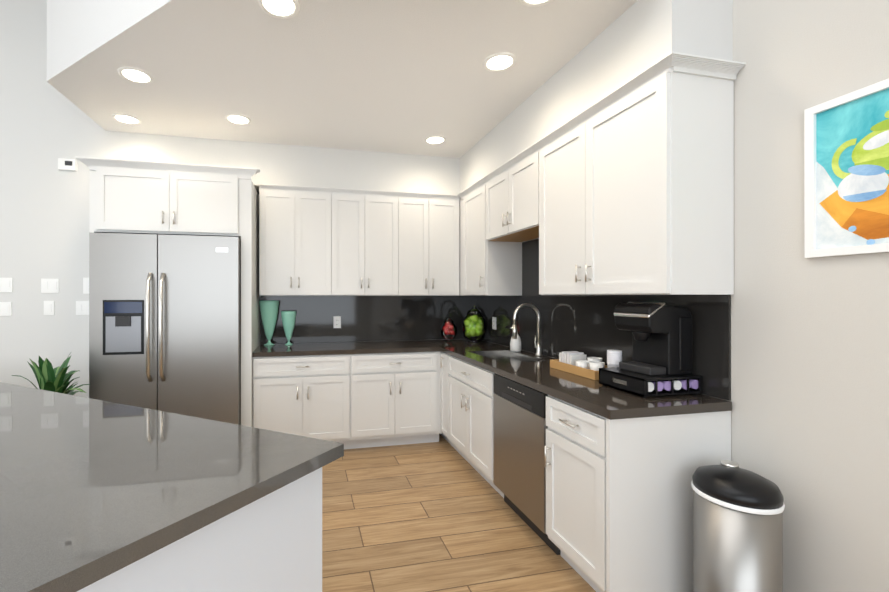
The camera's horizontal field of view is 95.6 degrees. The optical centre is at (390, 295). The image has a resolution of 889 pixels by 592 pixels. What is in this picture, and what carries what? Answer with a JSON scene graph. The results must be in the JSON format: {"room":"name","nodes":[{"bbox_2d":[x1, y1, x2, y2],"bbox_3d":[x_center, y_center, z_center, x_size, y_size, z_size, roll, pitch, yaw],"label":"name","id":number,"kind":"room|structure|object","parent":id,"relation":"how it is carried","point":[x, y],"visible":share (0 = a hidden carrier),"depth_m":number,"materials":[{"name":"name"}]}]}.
{"room":"kitchen","nodes":[
{"label":"kitchen","id":0,"kind":"room"},
{"bbox_2d":[0,0,460,397],"bbox_3d":[-2.536,-0.759,3.601,7.210,4.300,0.420,0,0,-12],"label":"wall","id":1,"kind":"structure","parent":0,"point":[45,125],"depth_m":3.34,"materials":[{"name":"white paint"}]},
{"bbox_2d":[0,302,11,315],"bbox_3d":[-3.150,0.105,3.247,0.125,0.112,0.010,0,0,-12],"label":"light switch","id":2,"kind":"object","parent":1,"relation":"attached to","point":[5,308],"visible":1,"depth_m":3.25,"materials":[{"name":"white plastic"}]},
{"bbox_2d":[0,278,12,291],"bbox_3d":[-3.144,-0.090,3.248,0.125,0.118,0.010,0,0,-12],"label":"light switch","id":3,"kind":"object","parent":1,"relation":"attached to","point":[6,284],"visible":1,"depth_m":3.25,"materials":[{"name":"white plastic"}]},
{"bbox_2d":[44,301,53,314],"bbox_3d":[-2.831,0.098,3.316,0.073,0.118,0.010,0,0,-12],"label":"light switch","id":4,"kind":"object","parent":1,"relation":"attached to","point":[48,307],"visible":1,"depth_m":3.31,"materials":[{"name":"white plastic"}]},
{"bbox_2d":[41,279,58,292],"bbox_3d":[-2.824,-0.085,3.318,0.125,0.118,0.010,0,0,-12],"label":"light switch","id":5,"kind":"object","parent":1,"relation":"attached to","point":[49,285],"visible":1,"depth_m":3.32,"materials":[{"name":"white plastic"}]},
{"bbox_2d":[58,158,76,171],"bbox_3d":[-2.696,-1.097,3.340,0.135,0.100,0.022,0,0,-12],"label":"thermostat","id":6,"kind":"object","parent":1,"relation":"attached to","point":[67,164],"visible":0.93,"depth_m":3.33,"materials":[{"name":"white plastic"}]},
{"bbox_2d":[76,301,88,314],"bbox_3d":[-2.583,0.100,3.369,0.115,0.118,0.010,0,0,-12],"label":"light switch","id":7,"kind":"object","parent":1,"relation":"attached to","point":[82,307],"visible":0.76,"depth_m":3.37,"materials":[{"name":"white plastic"}]},
{"bbox_2d":[83,278,88,293],"bbox_3d":[-2.558,-0.088,3.375,0.060,0.135,0.010,0,0,-12],"label":"light switch","id":8,"kind":"object","parent":1,"relation":"attached to","point":[85,285],"visible":0.71,"depth_m":3.37,"materials":[{"name":"white plastic"}]},
{"bbox_2d":[259,183,334,295],"bbox_3d":[-0.912,-0.501,3.878,0.650,0.993,0.356,0,0,-12],"label":"upper cabinet","id":9,"kind":"object","parent":1,"relation":"attached to","point":[321,241],"depth_m":3.70,"materials":[{"name":"white wood"}]},
{"bbox_2d":[335,188,398,295],"bbox_3d":[-0.277,-0.500,4.015,0.649,0.993,0.356,0,0,-12],"label":"upper cabinet","id":10,"kind":"object","parent":1,"relation":"attached to","point":[366,222],"depth_m":3.84,"materials":[{"name":"white wood"}]},
{"bbox_2d":[260,296,475,343],"bbox_3d":[-0.178,0.230,4.216,2.280,0.489,0.012,0,0,-12],"label":"backsplash","id":11,"kind":"structure","parent":1,"relation":"attached to","point":[363,318],"depth_m":4.20,"materials":[{"name":"grey"}]},
{"bbox_2d":[333,316,340,327],"bbox_3d":[-0.549,0.270,4.124,0.075,0.122,0.010,0,0,-12],"label":"electrical outlet","id":12,"kind":"object","parent":11,"relation":"attached to","point":[336,321],"visible":1,"depth_m":4.12,"materials":[{"name":"white plastic"}]},
{"bbox_2d":[399,191,459,295],"bbox_3d":[0.352,-0.500,4.151,0.639,0.993,0.356,0,0,-12],"label":"upper cabinet","id":13,"kind":"object","parent":1,"relation":"attached to","point":[428,224],"depth_m":3.97,"materials":[{"name":"white wood"}]},
{"bbox_2d":[47,0,637,157],"bbox_3d":[-0.443,-2.161,2.607,3.540,1.500,2.410,0,0,-12],"label":"ceiling","id":14,"kind":"structure","parent":0,"point":[400,76],"depth_m":2.47,"materials":[{"name":"white paint"}]},
{"bbox_2d":[112,113,140,124],"bbox_3d":[-2.098,-1.405,3.184,0.196,0.008,0.196,0,0,-12],"label":"recessed light","id":15,"kind":"object","parent":14,"relation":"in","point":[126,119],"visible":0.98,"depth_m":3.18,"materials":[{"name":"white"}]},
{"bbox_2d":[117,67,153,83],"bbox_3d":[-1.625,-1.406,2.556,0.196,0.008,0.196,0,0,-12],"label":"recessed light","id":16,"kind":"object","parent":14,"relation":"in","point":[135,75],"visible":1,"depth_m":2.55,"materials":[{"name":"white"}]},
{"bbox_2d":[225,114,250,124],"bbox_3d":[-1.213,-1.405,3.190,0.196,0.008,0.196,0,0,-12],"label":"recessed light","id":17,"kind":"object","parent":14,"relation":"in","point":[238,119],"visible":1,"depth_m":3.19,"materials":[{"name":"white"}]},
{"bbox_2d":[258,0,299,18],"bbox_3d":[-0.539,-1.407,1.933,0.196,0.008,0.196,0,0,-12],"label":"recessed light","id":18,"kind":"object","parent":14,"relation":"in","point":[283,9],"visible":1,"depth_m":1.95,"materials":[{"name":"white"}]},
{"bbox_2d":[424,136,445,144],"bbox_3d":[0.405,-1.405,3.609,0.196,0.008,0.196,0,0,-12],"label":"recessed light","id":19,"kind":"object","parent":14,"relation":"in","point":[433,140],"visible":1,"depth_m":3.61,"materials":[{"name":"white"}]},
{"bbox_2d":[483,52,516,71],"bbox_3d":[0.658,-1.406,2.413,0.196,0.008,0.196,0,0,-12],"label":"recessed light","id":20,"kind":"object","parent":14,"relation":"in","point":[506,60],"visible":1,"depth_m":2.40,"materials":[{"name":"white"}]},
{"bbox_2d":[519,0,552,6],"bbox_3d":[0.692,-1.407,1.849,0.196,0.008,0.196,0,0,-12],"label":"recessed light","id":21,"kind":"object","parent":14,"relation":"in","point":[533,3],"visible":1,"depth_m":1.92,"materials":[{"name":"white"}]},
{"bbox_2d":[322,434,595,591],"bbox_3d":[-1.727,1.411,0.095,7.310,0.050,7.610,0,0,-12],"label":"floor","id":22,"kind":"structure","parent":0,"point":[441,515],"depth_m":2.35,"materials":[{"name":"brown wood"}]},
{"bbox_2d":[12,354,89,394],"bbox_3d":[-2.297,0.888,2.742,0.467,1.004,0.566,0,0,-12],"label":"plant","id":23,"kind":"object","parent":22,"relation":"on","point":[50,378],"visible":0.31,"depth_m":2.69,"materials":[{"name":"green plant"}]},
{"bbox_2d":[89,232,240,424],"bbox_3d":[-1.804,0.458,3.413,1.057,1.865,0.793,0,0,-12],"label":"fridge","id":24,"kind":"object","parent":22,"relation":"on","point":[164,323],"visible":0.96,"depth_m":3.10,"materials":[{"name":"silver metal"}]},
{"bbox_2d":[75,156,259,426],"bbox_3d":[-1.794,0.173,3.489,1.314,2.435,0.742,0,0,-12],"label":"surround","id":25,"kind":"object","parent":22,"relation":"on","point":[126,196],"visible":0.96,"depth_m":3.21,"materials":[{"name":"white wood"}]},
{"bbox_2d":[0,382,343,591],"bbox_3d":[-2.371,0.930,0.889,4.508,0.915,3.788,0,0,-12],"label":"kitchen island","id":26,"kind":"object","parent":22,"relation":"on","point":[96,495],"visible":1,"depth_m":1.04,"materials":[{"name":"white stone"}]},
{"bbox_2d":[253,354,352,448],"bbox_3d":[-0.824,0.954,3.759,0.825,0.874,0.621,0,0,-12],"label":"base cabinet","id":27,"kind":"object","parent":22,"relation":"on","point":[352,401],"depth_m":3.47,"materials":[{"name":"white wood"}]},
{"bbox_2d":[252,340,439,356],"bbox_3d":[-0.419,0.496,3.838,1.650,0.040,0.618,0,0,-12],"label":"countertop","id":28,"kind":"structure","parent":27,"relation":"on","point":[367,347],"depth_m":3.68,"materials":[{"name":"grey stone"}]},
{"bbox_2d":[259,301,278,345],"bbox_3d":[-1.172,0.260,3.869,0.186,0.430,0.186,0,0,-12],"label":"vase","id":29,"kind":"object","parent":28,"relation":"on","point":[269,311],"visible":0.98,"depth_m":3.81,"materials":[{"name":"green glass"}]},
{"bbox_2d":[281,311,296,344],"bbox_3d":[-0.995,0.312,3.917,0.148,0.325,0.148,0,0,-12],"label":"vase","id":30,"kind":"object","parent":28,"relation":"on","point":[288,319],"visible":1,"depth_m":3.87,"materials":[{"name":"green glass"}]},
{"bbox_2d":[353,351,441,448],"bbox_3d":[-0.001,0.954,3.937,0.859,0.874,0.621,0,0,-12],"label":"base cabinet","id":31,"kind":"object","parent":22,"relation":"on","point":[397,396],"depth_m":3.64,"materials":[{"name":"white wood"}]},
{"bbox_2d":[440,352,447,440],"bbox_3d":[0.801,0.954,3.703,0.636,0.874,0.203,0,0,-12],"label":"base cabinet","id":32,"kind":"object","parent":22,"relation":"on","point":[444,357],"depth_m":3.66,"materials":[{"name":"white wood"}]},
{"bbox_2d":[448,355,503,497],"bbox_3d":[0.912,0.953,3.187,0.636,0.874,0.853,0,0,-12],"label":"base cabinet","id":33,"kind":"object","parent":22,"relation":"on","point":[470,386],"depth_m":3.06,"materials":[{"name":"white wood"}]},
{"bbox_2d":[428,339,731,419],"bbox_3d":[0.932,0.495,3.054,0.633,0.040,2.723,0,0,-12],"label":"countertop","id":34,"kind":"structure","parent":33,"relation":"on","point":[531,370],"depth_m":2.07,"materials":[{"name":"grey stone"}]},
{"bbox_2d":[440,317,456,340],"bbox_3d":[0.617,0.350,4.230,0.176,0.250,0.176,0,0,-12],"label":"jar","id":35,"kind":"object","parent":34,"relation":"on","point":[447,327],"visible":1,"depth_m":4.24,"materials":[{"name":"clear glass"}]},
{"bbox_2d":[462,306,486,342],"bbox_3d":[0.869,0.290,4.152,0.250,0.370,0.250,0,0,-12],"label":"jar","id":36,"kind":"object","parent":34,"relation":"on","point":[473,325],"visible":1,"depth_m":4.13,"materials":[{"name":"clear glass"}]},
{"bbox_2d":[510,327,520,351],"bbox_3d":[1.073,0.369,3.433,0.099,0.210,0.094,0,0,-12],"label":"soap dispenser","id":37,"kind":"object","parent":34,"relation":"on","point":[515,345],"visible":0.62,"depth_m":3.40,"materials":[{"name":"white ceramic"}]},
{"bbox_2d":[512,303,542,355],"bbox_3d":[1.075,0.265,3.174,0.257,0.418,0.098,0,0,-12],"label":"faucet","id":38,"kind":"object","parent":34,"relation":"on","point":[514,336],"visible":1,"depth_m":3.16,"materials":[{"name":"silver metal"}]},
{"bbox_2d":[550,351,607,379],"bbox_3d":[1.206,0.418,2.475,0.210,0.110,0.420,0,0,-12],"label":"tray","id":39,"kind":"object","parent":34,"relation":"on","point":[576,363],"visible":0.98,"depth_m":2.45,"materials":[{"name":"brown wood"}]},
{"bbox_2d":[607,350,621,367],"bbox_3d":[1.238,0.387,2.210,0.075,0.172,0.075,0,0,-12],"label":"paper cups","id":40,"kind":"object","parent":34,"relation":"on","point":[614,358],"visible":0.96,"depth_m":2.18,"materials":[{"name":"white paper"}]},
{"bbox_2d":[599,367,701,397],"bbox_3d":[1.298,0.427,2.019,0.333,0.090,0.290,0,0,-12],"label":"pod drawer","id":41,"kind":"object","parent":34,"relation":"on","point":[643,385],"visible":0.98,"depth_m":1.91,"materials":[{"name":"black plastic"},{"name":"white plastic"},{"name":"purple plastic"}]},
{"bbox_2d":[613,302,691,375],"bbox_3d":[1.321,0.206,2.024,0.256,0.350,0.228,0,0,-12],"label":"coffee maker","id":42,"kind":"object","parent":41,"relation":"on","point":[662,337],"visible":0.98,"depth_m":1.93,"materials":[{"name":"black plastic"}]},
{"bbox_2d":[493,374,560,554],"bbox_3d":[1.043,0.955,2.474,0.590,0.868,0.586,0,0,-12],"label":"dishwasher","id":43,"kind":"object","parent":22,"relation":"on","point":[520,427],"visible":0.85,"depth_m":2.36,"materials":[{"name":"silver metal"}]},
{"bbox_2d":[544,395,730,591],"bbox_3d":[1.177,0.952,1.963,0.636,0.874,0.462,0,0,-12],"label":"base cabinet","id":44,"kind":"object","parent":22,"relation":"on","point":[619,505],"depth_m":1.74,"materials":[{"name":"white wood"}]},
{"bbox_2d":[691,460,784,591],"bbox_3d":[1.359,1.037,1.576,0.278,0.703,0.278,0,0,-12],"label":"trash can","id":45,"kind":"object","parent":22,"relation":"on","point":[737,529],"visible":1,"depth_m":1.49,"materials":[{"name":"silver metal"}]},
{"bbox_2d":[460,0,732,191],"bbox_3d":[1.125,-1.223,2.945,0.330,0.415,2.410,0,0,-12],"label":"wall","id":46,"kind":"structure","parent":0,"point":[636,38],"depth_m":2.09,"materials":[{"name":"white paint"}]},
{"bbox_2d":[483,0,888,591],"bbox_3d":[1.796,-0.763,0.859,0.100,4.300,7.610,0,0,-12],"label":"wall","id":47,"kind":"structure","parent":0,"point":[810,387],"depth_m":1.54,"materials":[{"name":"white paint"}]},
{"bbox_2d":[457,195,460,295],"bbox_3d":[0.838,-0.500,4.196,0.356,0.993,0.473,0,0,-12],"label":"upper cabinet","id":48,"kind":"object","parent":47,"relation":"attached to","point":[457,195],"depth_m":4.04,"materials":[{"name":"white wood"}]},
{"bbox_2d":[461,183,484,295],"bbox_3d":[0.940,-0.501,3.724,0.356,0.993,0.493,0,0,-12],"label":"upper cabinet","id":49,"kind":"object","parent":47,"relation":"attached to","point":[472,229],"depth_m":3.73,"materials":[{"name":"white wood"}]},
{"bbox_2d":[481,143,536,295],"bbox_3d":[1.076,-0.502,3.093,0.356,0.993,0.799,0,0,-12],"label":"upper cabinet","id":50,"kind":"object","parent":47,"relation":"attached to","point":[509,195],"depth_m":3.24,"materials":[{"name":"white wood"}]},
{"bbox_2d":[537,115,580,294],"bbox_3d":[1.209,-0.502,2.480,0.356,0.993,0.454,0,0,-12],"label":"upper cabinet","id":51,"kind":"object","parent":47,"relation":"attached to","point":[558,154],"depth_m":2.45,"materials":[{"name":"white wood"}]},
{"bbox_2d":[476,239,730,400],"bbox_3d":[1.246,0.002,3.137,0.012,0.944,2.722,0,0,-12],"label":"backsplash","id":52,"kind":"structure","parent":47,"relation":"attached to","point":[585,324],"depth_m":2.67,"materials":[{"name":"grey"}]},
{"bbox_2d":[492,317,495,329],"bbox_3d":[1.043,0.274,4.025,0.010,0.122,0.075,0,0,-12],"label":"electrical outlet","id":53,"kind":"object","parent":52,"relation":"attached to","point":[493,322],"visible":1,"depth_m":4.01,"materials":[{"name":"white plastic"}]},
{"bbox_2d":[581,59,740,294],"bbox_3d":[1.311,-0.503,2.007,0.356,0.993,0.514,0,0,-12],"label":"upper cabinet","id":54,"kind":"object","parent":47,"relation":"attached to","point":[626,188],"depth_m":1.79,"materials":[{"name":"white wood"}]},
{"bbox_2d":[804,78,888,257],"bbox_3d":[1.675,-0.428,1.126,0.022,0.565,0.820,0,0,-12],"label":"picture frame","id":55,"kind":"object","parent":47,"relation":"attached to","point":[846,174],"visible":1,"depth_m":1.41,"materials":[{"name":"white"}]}
]}

